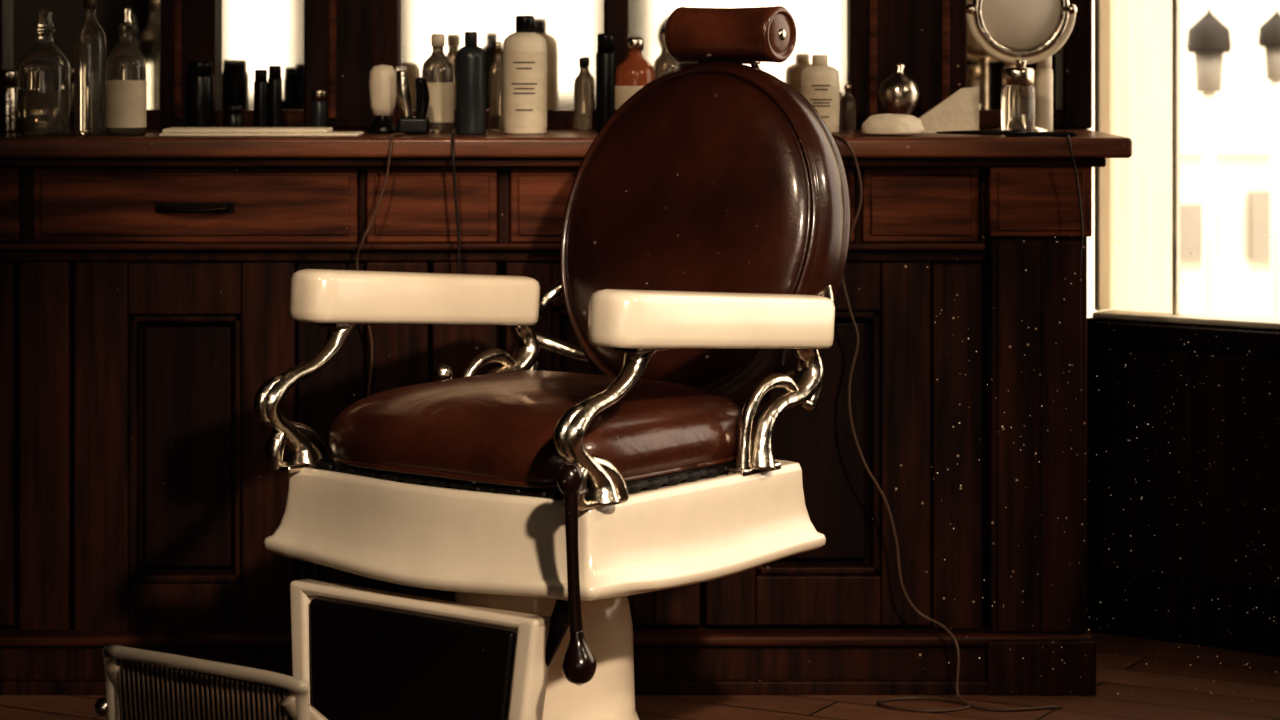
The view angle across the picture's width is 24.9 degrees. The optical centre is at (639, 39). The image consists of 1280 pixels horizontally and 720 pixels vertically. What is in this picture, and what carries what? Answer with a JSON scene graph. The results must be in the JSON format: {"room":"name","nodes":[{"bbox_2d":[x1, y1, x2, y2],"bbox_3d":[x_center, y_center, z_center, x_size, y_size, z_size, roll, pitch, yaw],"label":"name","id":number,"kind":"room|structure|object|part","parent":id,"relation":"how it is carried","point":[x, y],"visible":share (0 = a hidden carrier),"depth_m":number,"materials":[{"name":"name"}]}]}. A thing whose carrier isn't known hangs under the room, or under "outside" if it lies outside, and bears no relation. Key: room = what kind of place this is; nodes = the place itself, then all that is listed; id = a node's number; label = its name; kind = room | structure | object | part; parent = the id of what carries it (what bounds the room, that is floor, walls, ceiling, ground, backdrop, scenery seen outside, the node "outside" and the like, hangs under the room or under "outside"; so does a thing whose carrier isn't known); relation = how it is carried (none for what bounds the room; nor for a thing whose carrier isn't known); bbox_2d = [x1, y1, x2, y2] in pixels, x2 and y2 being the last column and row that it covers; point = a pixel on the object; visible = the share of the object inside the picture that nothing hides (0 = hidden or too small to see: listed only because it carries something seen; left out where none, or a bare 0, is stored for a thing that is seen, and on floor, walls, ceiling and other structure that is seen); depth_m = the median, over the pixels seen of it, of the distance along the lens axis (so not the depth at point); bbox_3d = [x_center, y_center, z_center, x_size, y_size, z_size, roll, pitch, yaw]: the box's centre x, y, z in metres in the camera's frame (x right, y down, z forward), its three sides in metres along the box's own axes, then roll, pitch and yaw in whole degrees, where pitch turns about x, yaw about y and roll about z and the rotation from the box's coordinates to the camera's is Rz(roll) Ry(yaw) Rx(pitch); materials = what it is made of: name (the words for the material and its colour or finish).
{"room":"salon","nodes":[
{"label":"salon","id":0,"kind":"room"},
{"bbox_2d":[0,629,1279,719],"bbox_3d":[0.300,1.172,1.600,5.800,0.060,8.600,0,0,0],"label":"floor","id":1,"kind":"structure","parent":0,"point":[1161,689],"depth_m":5.01,"materials":[{"name":"brown wood"}]},
{"bbox_2d":[95,6,850,719],"bbox_3d":[-0.204,0.543,4.289,0.727,1.197,1.264,0,0,38],"label":"barber chair","id":2,"kind":"object","parent":1,"relation":"on","point":[443,460],"visible":1,"depth_m":4.26,"materials":[{"name":"brown leather"}]},
{"bbox_3d":[-0.729,0.907,3.945,0.026,0.025,0.026,0,0,38],"label":"footrest knob","id":3,"kind":"part","parent":2,"relation":"part of","materials":[{"name":"silver metal"}]},
{"bbox_3d":[-0.598,0.947,4.085,0.050,0.225,0.421,0,0,38],"label":"footrest arm","id":4,"kind":"part","parent":2,"relation":"part of","materials":[{"name":"white metal"}]},
{"bbox_3d":[-0.568,0.934,3.833,0.330,0.215,0.028,0,0,38],"label":"footrest plate","id":5,"kind":"part","parent":2,"relation":"part of","materials":[{"name":"metal"}]},
{"bbox_3d":[-0.491,0.929,4.291,0.056,0.258,0.060,0,0,38],"label":"legrest frame","id":6,"kind":"part","parent":2,"relation":"part of","materials":[{"name":"beige metal"}]},
{"bbox_3d":[-0.317,0.947,3.865,0.050,0.225,0.421,0,0,38],"label":"footrest arm","id":7,"kind":"part","parent":2,"relation":"part of","materials":[{"name":"white metal"}]},
{"bbox_3d":[-0.480,0.824,4.315,0.041,0.165,0.077,0,0,-3],"label":"legrest arm","id":8,"kind":"part","parent":2,"relation":"part of","materials":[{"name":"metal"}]},
{"bbox_3d":[-0.453,0.433,4.452,0.044,0.011,0.080,0,0,38],"label":"bracket plate","id":9,"kind":"part","parent":2,"relation":"part of","materials":[{"name":"silver metal"}]},
{"bbox_3d":[-0.333,0.927,4.150,0.392,0.208,0.025,0,0,38],"label":"legrest panel","id":10,"kind":"part","parent":2,"relation":"part of","materials":[{"name":"leather"}]},
{"bbox_3d":[-0.320,0.811,4.166,0.480,0.021,0.046,0,0,38],"label":"legrest frame","id":11,"kind":"part","parent":2,"relation":"part of","materials":[{"name":"beige metal"}]},
{"bbox_3d":[-0.312,0.577,4.596,0.032,0.130,0.032,0,0,38],"label":"recline knob","id":12,"kind":"part","parent":2,"relation":"part of","materials":[{"name":"silver metal"}]},
{"bbox_3d":[-0.157,0.929,4.030,0.058,0.258,0.060,0,0,38],"label":"legrest frame","id":13,"kind":"part","parent":2,"relation":"part of","materials":[{"name":"white metal"}]},
{"bbox_2d":[330,460,735,497],"bbox_3d":[-0.144,0.629,4.376,0.524,0.024,0.490,0,0,38],"label":"frame","id":14,"kind":"object","parent":2,"relation":"on","point":[499,480],"depth_m":4.16,"materials":[{"name":"metal"}]},
{"bbox_2d":[328,370,741,487],"bbox_3d":[-0.147,0.573,4.372,0.524,0.123,0.504,0,0,38],"label":"seat cushion","id":15,"kind":"object","parent":2,"relation":"on","point":[490,430],"depth_m":4.21,"materials":[{"name":"leather"}]},
{"bbox_3d":[-0.157,0.421,4.806,0.135,0.090,0.043,0,0,-37],"label":"hinge arm","id":16,"kind":"part","parent":2,"relation":"part of","materials":[{"name":"silver metal"}]},
{"bbox_3d":[-0.122,0.824,4.035,0.077,0.165,0.041,0,0,-11],"label":"legrest arm","id":17,"kind":"part","parent":2,"relation":"part of","materials":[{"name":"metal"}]},
{"bbox_3d":[-0.119,0.503,4.772,0.150,0.058,0.041,0,0,11],"label":"arm","id":18,"kind":"part","parent":2,"relation":"part of","materials":[{"name":"silver metal"}]},
{"bbox_3d":[-0.082,0.833,3.913,0.047,0.074,0.047,0,0,38],"label":"lever handle","id":19,"kind":"part","parent":2,"relation":"part of","materials":[{"name":"black plastic"}]},
{"bbox_3d":[0.004,0.433,4.095,0.044,0.011,0.080,0,0,38],"label":"bracket plate","id":20,"kind":"part","parent":2,"relation":"part of","materials":[{"name":"silver metal"}]},
{"bbox_3d":[0.091,0.315,4.677,0.534,0.576,0.135,0,-14,38],"label":"backrest","id":21,"kind":"part","parent":2,"relation":"part of","materials":[{"name":"leather"}]},
{"bbox_3d":[0.186,0.093,4.734,0.014,0.141,0.034,0,0,38],"label":"headrest post","id":22,"kind":"part","parent":2,"relation":"part of","materials":[{"name":"silver metal"}]},
{"bbox_3d":[0.234,0.503,4.496,0.041,0.058,0.150,0,0,-25],"label":"arm","id":23,"kind":"part","parent":2,"relation":"part of","materials":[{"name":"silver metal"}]},
{"bbox_3d":[0.277,0.421,4.467,0.043,0.090,0.135,0,0,23],"label":"hinge arm","id":24,"kind":"part","parent":2,"relation":"part of","materials":[{"name":"silver metal"}]},
{"bbox_2d":[0,129,1131,695],"bbox_3d":[-0.372,0.657,5.325,2.461,0.973,0.550,0,0,0],"label":"base cabinet","id":25,"kind":"object","parent":1,"relation":"on","point":[97,551],"visible":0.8,"depth_m":5.11,"materials":[{"name":"brown wood"}]},
{"bbox_3d":[-1.329,0.290,5.138,0.471,0.134,0.065,0,0,0],"label":"drawer","id":26,"kind":"part","parent":25,"relation":"part of","materials":[{"name":"brown wood"}]},
{"bbox_3d":[-0.897,0.723,5.149,0.014,0.475,0.042,0,0,0],"label":"door mould","id":27,"kind":"part","parent":25,"relation":"part of","materials":[{"name":"brown wood"}]},
{"bbox_3d":[-0.804,1.008,5.144,0.200,0.095,0.052,0,0,0],"label":"door rail","id":28,"kind":"part","parent":25,"relation":"part of","materials":[{"name":"brown wood"}]},
{"bbox_3d":[-0.804,0.492,5.149,0.200,0.014,0.042,0,0,0],"label":"door mould","id":29,"kind":"part","parent":25,"relation":"part of","materials":[{"name":"brown wood"}]},
{"bbox_3d":[-0.804,0.438,5.144,0.200,0.095,0.052,0,0,0],"label":"door rail","id":30,"kind":"part","parent":25,"relation":"part of","materials":[{"name":"brown wood"}]},
{"bbox_3d":[-0.804,0.953,5.149,0.200,0.014,0.042,0,0,0],"label":"door mould","id":31,"kind":"part","parent":25,"relation":"part of","materials":[{"name":"brown wood"}]},
{"bbox_3d":[-0.804,0.723,5.160,0.158,0.433,0.020,0,0,0],"label":"door panel","id":32,"kind":"part","parent":25,"relation":"part of","materials":[{"name":"brown wood"}]},
{"bbox_3d":[-0.783,0.295,5.089,0.129,0.016,0.024,0,0,0],"label":"drawer pull","id":33,"kind":"part","parent":25,"relation":"part of","materials":[{"name":"metal"}]},
{"bbox_3d":[-0.783,0.294,5.101,0.140,0.018,0.004,0,0,0],"label":"pull plate","id":34,"kind":"part","parent":25,"relation":"part of","materials":[{"name":"metal"}]},
{"bbox_3d":[-0.783,0.290,5.138,0.572,0.134,0.065,0,0,0],"label":"drawer","id":35,"kind":"part","parent":25,"relation":"part of","materials":[{"name":"brown wood"}]},
{"bbox_3d":[-0.711,0.723,5.149,0.014,0.475,0.042,0,0,0],"label":"door mould","id":36,"kind":"part","parent":25,"relation":"part of","materials":[{"name":"brown wood"}]},
{"bbox_2d":[356,133,404,395],"bbox_3d":[-0.440,0.396,5.064,0.109,0.467,0.061,0,0,-40],"label":"power cord","id":37,"kind":"object","parent":25,"relation":"hanging from","point":[394,134],"visible":0.84,"depth_m":5.04,"materials":[{"name":"black rubber"}]},
{"bbox_3d":[-0.367,0.290,5.138,0.230,0.134,0.065,0,0,0],"label":"drawer","id":38,"kind":"part","parent":25,"relation":"part of","materials":[{"name":"brown wood"}]},
{"bbox_2d":[451,132,459,273],"bbox_3d":[-0.325,0.307,5.075,0.015,0.290,0.090,0,0,-8],"label":"power cord","id":39,"kind":"object","parent":25,"relation":"hanging from","point":[453,133],"visible":0.87,"depth_m":5.03,"materials":[{"name":"rubber"}]},
{"bbox_3d":[-0.488,0.380,5.139,2.190,0.021,0.062,0,0,0],"label":"moulding","id":40,"kind":"part","parent":25,"relation":"part of","materials":[{"name":"brown wood"}]},
{"bbox_3d":[-0.488,0.363,5.129,2.190,0.012,0.082,0,0,0],"label":"moulding","id":41,"kind":"part","parent":25,"relation":"part of","materials":[{"name":"brown wood"}]},
{"bbox_3d":[-0.396,1.051,5.116,2.374,0.019,0.108,0,0,0],"label":"moulding","id":42,"kind":"part","parent":25,"relation":"part of","materials":[{"name":"brown wood"}]},
{"bbox_3d":[-0.384,0.214,5.120,2.398,0.016,0.100,0,0,0],"label":"cornice","id":43,"kind":"part","parent":25,"relation":"part of","materials":[{"name":"brown wood"}]},
{"bbox_3d":[-0.149,0.712,5.149,0.014,0.482,0.042,0,0,0],"label":"door mould","id":44,"kind":"part","parent":25,"relation":"part of","materials":[{"name":"brown wood"}]},
{"bbox_3d":[-0.066,0.431,5.144,0.181,0.081,0.052,0,0,0],"label":"door rail","id":45,"kind":"part","parent":25,"relation":"part of","materials":[{"name":"brown wood"}]},
{"bbox_3d":[-0.066,0.478,5.149,0.181,0.014,0.042,0,0,0],"label":"door mould","id":46,"kind":"part","parent":25,"relation":"part of","materials":[{"name":"brown wood"}]},
{"bbox_2d":[0,129,1131,157],"bbox_3d":[-0.372,0.188,5.325,2.461,0.036,0.550,0,0,0],"label":"countertop","id":47,"kind":"structure","parent":25,"relation":"on","point":[556,143],"depth_m":5.05,"materials":[{"name":"brown wood"}]},
{"bbox_2d":[0,70,16,132],"bbox_3d":[-1.155,0.112,5.300,0.033,0.115,0.033,0,0,0],"label":"metal cup","id":48,"kind":"object","parent":47,"relation":"on","point":[8,78],"visible":1,"depth_m":5.29,"materials":[{"name":"silver metal"}]},
{"bbox_3d":[-1.155,0.069,5.300,0.031,0.030,0.031,0,0,0],"label":"lid","id":49,"kind":"part","parent":48,"relation":"part of","materials":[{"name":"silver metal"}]},
{"bbox_2d":[17,8,69,135],"bbox_3d":[-1.060,0.056,5.160,0.092,0.227,0.092,0,0,0],"label":"glass bottle","id":50,"kind":"object","parent":47,"relation":"on","point":[43,73],"visible":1,"depth_m":5.12,"materials":[{"name":"clear glass"}]},
{"bbox_2d":[74,0,105,133],"bbox_3d":[-0.994,0.039,5.240,0.058,0.260,0.058,0,0,0],"label":"bottle","id":51,"kind":"object","parent":47,"relation":"on","point":[89,41],"visible":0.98,"depth_m":5.22,"materials":[{"name":"clear glass"}]},
{"bbox_2d":[105,5,146,135],"bbox_3d":[-0.916,0.053,5.170,0.073,0.232,0.073,0,0,0],"label":"bottle","id":52,"kind":"object","parent":47,"relation":"on","point":[125,82],"visible":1,"depth_m":5.14,"materials":[{"name":"clear glass"}]},
{"bbox_2d":[186,62,213,126],"bbox_3d":[-0.812,0.105,5.350,0.052,0.129,0.052,0,0,0],"label":"tube","id":53,"kind":"object","parent":47,"relation":"on","point":[199,78],"visible":0.81,"depth_m":5.33,"materials":[{"name":"black plastic"}]},
{"bbox_2d":[223,106,242,126],"bbox_3d":[-0.737,0.144,5.250,0.036,0.050,0.036,0,0,0],"label":"jar","id":54,"kind":"object","parent":47,"relation":"on","point":[232,116],"visible":0.74,"depth_m":5.23,"materials":[{"name":"black plastic"}]},
{"bbox_3d":[-0.737,0.126,5.250,0.034,0.013,0.034,0,0,0],"label":"lid","id":55,"kind":"part","parent":54,"relation":"part of","materials":[{"name":"black plastic"}]},
{"bbox_2d":[254,70,267,126],"bbox_3d":[-0.701,0.112,5.360,0.026,0.114,0.026,0,0,0],"label":"tube","id":56,"kind":"object","parent":47,"relation":"on","point":[261,83],"visible":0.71,"depth_m":5.35,"materials":[{"name":"black plastic"}]},
{"bbox_2d":[159,127,363,136],"bbox_3d":[-0.669,0.163,5.135,0.350,0.014,0.110,0,0,0],"label":"folded towel","id":57,"kind":"object","parent":47,"relation":"on","point":[172,131],"visible":1,"depth_m":5.08,"materials":[{"name":"white fabric"}]},
{"bbox_2d":[268,66,281,126],"bbox_3d":[-0.677,0.109,5.380,0.026,0.122,0.026,0,0,0],"label":"tube","id":58,"kind":"object","parent":47,"relation":"on","point":[274,80],"visible":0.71,"depth_m":5.37,"materials":[{"name":"black plastic"}]},
{"bbox_2d":[311,90,326,126],"bbox_3d":[-0.598,0.131,5.400,0.030,0.077,0.030,0,0,0],"label":"bottle","id":59,"kind":"object","parent":47,"relation":"on","point":[318,97],"visible":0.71,"depth_m":5.39,"materials":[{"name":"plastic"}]},
{"bbox_3d":[-0.598,0.103,5.400,0.028,0.020,0.028,0,0,0],"label":"lid","id":60,"kind":"part","parent":59,"relation":"part of","materials":[{"name":"silver metal"}]},
{"bbox_2d":[367,64,397,132],"bbox_3d":[-0.470,0.107,5.300,0.060,0.125,0.060,0,0,0],"label":"brush","id":61,"kind":"object","parent":47,"relation":"on","point":[382,78],"visible":1,"depth_m":5.28,"materials":[{"name":"white plastic"}]},
{"bbox_2d":[396,66,429,133],"bbox_3d":[-0.410,0.108,5.240,0.060,0.122,0.050,0,0,0],"label":"charger","id":62,"kind":"object","parent":47,"relation":"on","point":[407,124],"visible":0.99,"depth_m":5.22,"materials":[{"name":"black plastic"}]},
{"bbox_3d":[-0.430,0.052,5.234,0.020,0.009,0.012,0,0,0],"label":"blade","id":63,"kind":"part","parent":62,"relation":"part of","materials":[{"name":"silver metal"}]},
{"bbox_2d":[422,34,453,131],"bbox_3d":[-0.373,0.079,5.360,0.060,0.181,0.060,0,0,0],"label":"lotion bottle","id":64,"kind":"object","parent":47,"relation":"on","point":[438,71],"visible":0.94,"depth_m":5.33,"materials":[{"name":"clear glass"}]},
{"bbox_2d":[456,32,485,134],"bbox_3d":[-0.304,0.077,5.220,0.054,0.184,0.054,0,0,0],"label":"bottle","id":65,"kind":"object","parent":47,"relation":"on","point":[470,59],"visible":1,"depth_m":5.20,"materials":[{"name":"plastic"}]},
{"bbox_2d":[489,42,502,130],"bbox_3d":[-0.265,0.086,5.420,0.034,0.166,0.034,0,0,0],"label":"bottle","id":66,"kind":"object","parent":47,"relation":"on","point":[496,70],"visible":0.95,"depth_m":5.41,"materials":[{"name":"clear glass"}]},
{"bbox_2d":[503,16,546,133],"bbox_3d":[-0.208,0.063,5.240,0.081,0.213,0.082,0,0,0],"label":"shampoo bottle","id":67,"kind":"object","parent":47,"relation":"on","point":[524,50],"visible":1,"depth_m":5.21,"materials":[{"name":"white plastic"}]},
{"bbox_2d":[574,58,591,129],"bbox_3d":[-0.107,0.101,5.460,0.034,0.136,0.034,0,0,0],"label":"bottle","id":68,"kind":"object","parent":47,"relation":"on","point":[582,84],"visible":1,"depth_m":5.45,"materials":[{"name":"clear glass"}]},
{"bbox_2d":[596,34,615,131],"bbox_3d":[-0.063,0.079,5.360,0.037,0.181,0.037,0,0,0],"label":"bottle","id":69,"kind":"object","parent":47,"relation":"on","point":[605,55],"visible":0.76,"depth_m":5.34,"materials":[{"name":"black plastic"}]},
{"bbox_2d":[615,38,654,111],"bbox_3d":[-0.009,0.083,5.250,0.074,0.174,0.074,0,0,0],"label":"bottle","id":70,"kind":"object","parent":47,"relation":"on","point":[634,72],"visible":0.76,"depth_m":5.22,"materials":[{"name":"orange"}]},
{"bbox_2d":[655,34,679,78],"bbox_3d":[0.052,0.079,5.350,0.048,0.181,0.048,0,0,0],"label":"bottle","id":71,"kind":"object","parent":47,"relation":"on","point":[666,63],"visible":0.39,"depth_m":5.33,"materials":[{"name":"clear glass"}]},
{"bbox_2d":[801,55,838,132],"bbox_3d":[0.329,0.098,5.300,0.071,0.143,0.071,0,0,0],"label":"lotion bottle","id":72,"kind":"object","parent":47,"relation":"on","point":[819,81],"visible":0.81,"depth_m":5.27,"materials":[{"name":"white plastic"}]},
{"bbox_2d":[840,85,855,130],"bbox_3d":[0.389,0.127,5.420,0.030,0.086,0.030,0,0,0],"label":"bottle","id":73,"kind":"object","parent":47,"relation":"on","point":[847,102],"visible":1,"depth_m":5.41,"materials":[{"name":"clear glass"}]},
{"bbox_2d":[861,113,923,135],"bbox_3d":[0.448,0.150,5.139,0.111,0.039,0.087,0,0,0],"label":"soap bar","id":74,"kind":"object","parent":47,"relation":"on","point":[878,124],"visible":1,"depth_m":5.11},
{"bbox_2d":[878,62,919,114],"bbox_3d":[0.482,0.104,5.400,0.080,0.130,0.080,0,0,0],"label":"bottle","id":75,"kind":"object","parent":47,"relation":"on","point":[898,93],"visible":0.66,"depth_m":5.37,"materials":[{"name":"silver metal"}]},
{"bbox_2d":[919,86,978,132],"bbox_3d":[0.544,0.127,5.285,0.147,0.085,0.050,0,0,0],"label":"folded card","id":76,"kind":"object","parent":47,"relation":"on","point":[959,111],"visible":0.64,"depth_m":5.27,"materials":[{"name":"white paper"}]},
{"bbox_2d":[936,130,1025,134],"bbox_3d":[0.602,0.164,5.126,0.156,0.008,0.075,0,0,0],"label":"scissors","id":77,"kind":"object","parent":47,"relation":"on","point":[970,132],"visible":0.94,"depth_m":5.12,"materials":[{"name":"metal"}]},
{"bbox_3d":[0.582,0.164,5.123,0.116,0.008,0.011,0,0,-7],"label":"blade","id":78,"kind":"part","parent":77,"relation":"part of","materials":[{"name":"metal"}]},
{"bbox_2d":[1001,68,1034,131],"bbox_3d":[0.680,0.110,5.220,0.061,0.120,0.061,0,0,0],"label":"jar","id":79,"kind":"object","parent":47,"relation":"on","point":[1017,90],"visible":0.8,"depth_m":5.19,"materials":[{"name":"clear glass"}]},
{"bbox_3d":[0.680,0.065,5.220,0.058,0.031,0.058,0,0,0],"label":"lid","id":80,"kind":"part","parent":79,"relation":"part of","materials":[{"name":"silver metal"}]},
{"bbox_2d":[965,0,1076,131],"bbox_3d":[0.696,0.012,5.300,0.188,0.315,0.100,0,0,25],"label":"mirror","id":81,"kind":"object","parent":47,"relation":"on","point":[1020,33],"visible":0.93,"depth_m":5.30,"materials":[{"name":"silver metal"}]},
{"bbox_3d":[0.696,-0.055,5.301,0.152,0.152,0.010,0,6,0],"label":"glass","id":82,"kind":"part","parent":81,"relation":"part of","materials":[{"name":"mirror"}]},
{"bbox_2d":[1006,132,1075,135],"bbox_3d":[0.703,0.166,5.089,0.120,0.008,0.030,0,0,0],"label":"electric hair clipper","id":83,"kind":"object","parent":47,"relation":"on","point":[1025,133],"visible":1,"depth_m":5.08,"materials":[{"name":"black plastic"}]},
{"bbox_2d":[1035,56,1052,131],"bbox_3d":[0.745,0.098,5.350,0.033,0.142,0.033,0,0,0],"label":"bottle","id":84,"kind":"object","parent":47,"relation":"on","point":[1043,72],"visible":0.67,"depth_m":5.34,"materials":[{"name":"white plastic"}]},
{"bbox_3d":[-0.066,0.712,5.160,0.139,0.440,0.020,0,0,0],"label":"door panel","id":85,"kind":"part","parent":25,"relation":"part of","materials":[{"name":"brown wood"}]},
{"bbox_3d":[-0.066,0.994,5.144,0.181,0.081,0.052,0,0,0],"label":"door rail","id":86,"kind":"part","parent":25,"relation":"part of","materials":[{"name":"brown wood"}]},
{"bbox_3d":[0.075,0.290,5.138,0.607,0.134,0.065,0,0,0],"label":"drawer","id":87,"kind":"part","parent":25,"relation":"part of","materials":[{"name":"brown wood"}]},
{"bbox_3d":[0.211,0.712,5.149,0.014,0.468,0.042,0,0,0],"label":"door mould","id":88,"kind":"part","parent":25,"relation":"part of","materials":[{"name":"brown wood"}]},
{"bbox_3d":[0.315,0.712,5.160,0.179,0.426,0.020,0,0,0],"label":"door panel","id":89,"kind":"part","parent":25,"relation":"part of","materials":[{"name":"brown wood"}]},
{"bbox_3d":[0.315,0.939,5.149,0.222,0.014,0.042,0,0,0],"label":"door mould","id":90,"kind":"part","parent":25,"relation":"part of","materials":[{"name":"brown wood"}]},
{"bbox_3d":[0.315,0.990,5.144,0.222,0.088,0.052,0,0,0],"label":"door rail","id":91,"kind":"part","parent":25,"relation":"part of","materials":[{"name":"brown wood"}]},
{"bbox_3d":[0.315,0.485,5.149,0.222,0.014,0.042,0,0,0],"label":"door mould","id":92,"kind":"part","parent":25,"relation":"part of","materials":[{"name":"brown wood"}]},
{"bbox_3d":[0.315,0.434,5.144,0.222,0.088,0.052,0,0,0],"label":"door rail","id":93,"kind":"part","parent":25,"relation":"part of","materials":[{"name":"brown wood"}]},
{"bbox_3d":[0.419,0.712,5.149,0.014,0.468,0.042,0,0,0],"label":"door mould","id":94,"kind":"part","parent":25,"relation":"part of","materials":[{"name":"brown wood"}]},
{"bbox_3d":[0.495,0.290,5.138,0.206,0.134,0.065,0,0,0],"label":"drawer","id":95,"kind":"part","parent":25,"relation":"part of","materials":[{"name":"brown wood"}]},
{"bbox_2d":[832,134,1061,711],"bbox_3d":[0.489,0.652,4.980,0.453,0.979,0.123,0,0,22],"label":"power cord","id":96,"kind":"object","parent":25,"relation":"hanging from","point":[967,705],"visible":0.91,"depth_m":5.03,"materials":[{"name":"black rubber"}]},
{"bbox_2d":[1067,134,1082,261],"bbox_3d":[0.757,0.274,5.115,0.025,0.223,0.170,0,0,0],"label":"power cord","id":97,"kind":"object","parent":25,"relation":"hanging from","point":[1068,136],"visible":0.94,"depth_m":5.03,"materials":[{"name":"rubber"}]},
{"bbox_2d":[117,25,1278,699],"bbox_3d":[0.280,0.493,3.853,2.065,1.044,0.902,0,0,-39],"label":"airborne dust","id":98,"kind":"object","parent":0,"point":[1262,25],"visible":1,"depth_m":4.16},
{"bbox_2d":[1087,317,1279,655],"bbox_3d":[1.924,-0.308,4.951,2.500,2.900,0.162,0,0,35],"label":"wall","id":99,"kind":"structure","parent":0,"point":[1213,547],"depth_m":5.49,"materials":[{"name":"paint"}]},
{"bbox_3d":[1.851,1.085,4.917,2.380,0.115,0.022,0,0,35],"label":"skirting","id":100,"kind":"part","parent":99,"relation":"part of","materials":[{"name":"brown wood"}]},
{"bbox_3d":[-0.867,-0.308,5.695,3.466,2.900,0.150,0,0,0],"label":"wall","id":101,"kind":"structure","parent":0,"visible":0},
{"bbox_2d":[0,0,1091,128],"bbox_3d":[-0.497,-0.554,5.556,2.720,1.448,0.112,0,0,0],"label":"mirror","id":102,"kind":"object","parent":101,"relation":"attached to","point":[315,43],"visible":0.46,"depth_m":5.59,"materials":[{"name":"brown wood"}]},
{"bbox_3d":[1.755,-1.338,5.077,2.040,0.040,0.070,0,0,35],"label":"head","id":103,"kind":"object","parent":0,"visible":0},
{"bbox_2d":[1110,0,1171,311],"bbox_3d":[0.976,-0.397,5.634,0.144,1.843,0.005,0,0,34],"label":"sheer curtain","id":104,"kind":"object","parent":103,"relation":"hanging from","point":[1140,30],"visible":1,"depth_m":5.63,"materials":[{"name":"beige fabric"}]},
{"label":"outside","id":105,"kind":"structure","parent":0,"visible":0},
{"bbox_3d":[8.000,1.367,17.975,28.000,0.050,24.050,0,0,0],"label":"paved ground","id":106,"kind":"structure","parent":105,"visible":0},
{"bbox_2d":[1087,0,1279,329],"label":"window","id":107,"kind":"structure","parent":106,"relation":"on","point":[1240,110],"depth_m":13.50,"materials":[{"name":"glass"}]},
{"bbox_3d":[1.032,-0.415,5.577,0.010,1.885,0.020,0,0,35],"label":"mullion","id":108,"kind":"part","parent":107,"relation":"part of","materials":[{"name":"wood"}]},
{"bbox_2d":[1180,204,1216,260],"bbox_3d":[2.570,0.892,13.460,0.200,0.260,0.080,0,0,0],"label":"window recess","id":109,"kind":"structure","parent":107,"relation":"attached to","point":[1191,220],"depth_m":13.42,"materials":[{"name":"beige"}]},
{"bbox_2d":[1180,135,1269,152],"bbox_3d":[8.500,0.482,13.450,15.000,0.080,0.100,0,0,0],"label":"string course","id":110,"kind":"object","parent":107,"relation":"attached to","point":[1188,143],"visible":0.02,"depth_m":13.40,"materials":[{"name":"white"}]},
{"bbox_2d":[1248,191,1269,260],"bbox_3d":[2.950,0.862,13.460,0.240,0.320,0.080,0,0,0],"label":"window recess","id":111,"kind":"structure","parent":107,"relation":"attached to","point":[1258,201],"depth_m":13.42,"materials":[{"name":"beige"}]},
{"bbox_2d":[1186,6,1231,312],"bbox_3d":[1.668,0.619,8.500,0.133,1.446,0.133,0,0,0],"label":"street lantern","id":112,"kind":"object","parent":106,"relation":"on","point":[1208,37],"visible":0.72,"depth_m":8.48,"materials":[{"name":"metal"}]},
{"bbox_3d":[1.668,0.747,8.500,0.040,1.190,0.040,0,0,0],"label":"post","id":113,"kind":"part","parent":112,"relation":"part of","materials":[{"name":"white"}]},
{"bbox_3d":[1.668,0.089,8.500,0.087,0.126,0.075,0,0,0],"label":"lamp glass","id":114,"kind":"part","parent":112,"relation":"part of","materials":[{"name":"white glass"}]},
{"bbox_2d":[1258,8,1279,316],"bbox_3d":[1.867,0.621,8.500,0.112,1.441,0.112,0,0,0],"label":"street lantern","id":115,"kind":"object","parent":106,"relation":"on","point":[1269,33],"visible":0.76,"depth_m":8.48,"materials":[{"name":"metal"}]},
{"bbox_3d":[1.867,0.064,8.500,0.074,0.106,0.064,0,0,0],"label":"lamp glass","id":116,"kind":"part","parent":115,"relation":"part of","materials":[{"name":"white glass"}]},
{"bbox_3d":[1.867,0.730,8.500,0.040,1.225,0.040,0,0,0],"label":"post","id":117,"kind":"part","parent":115,"relation":"part of","materials":[{"name":"white"}]}
]}

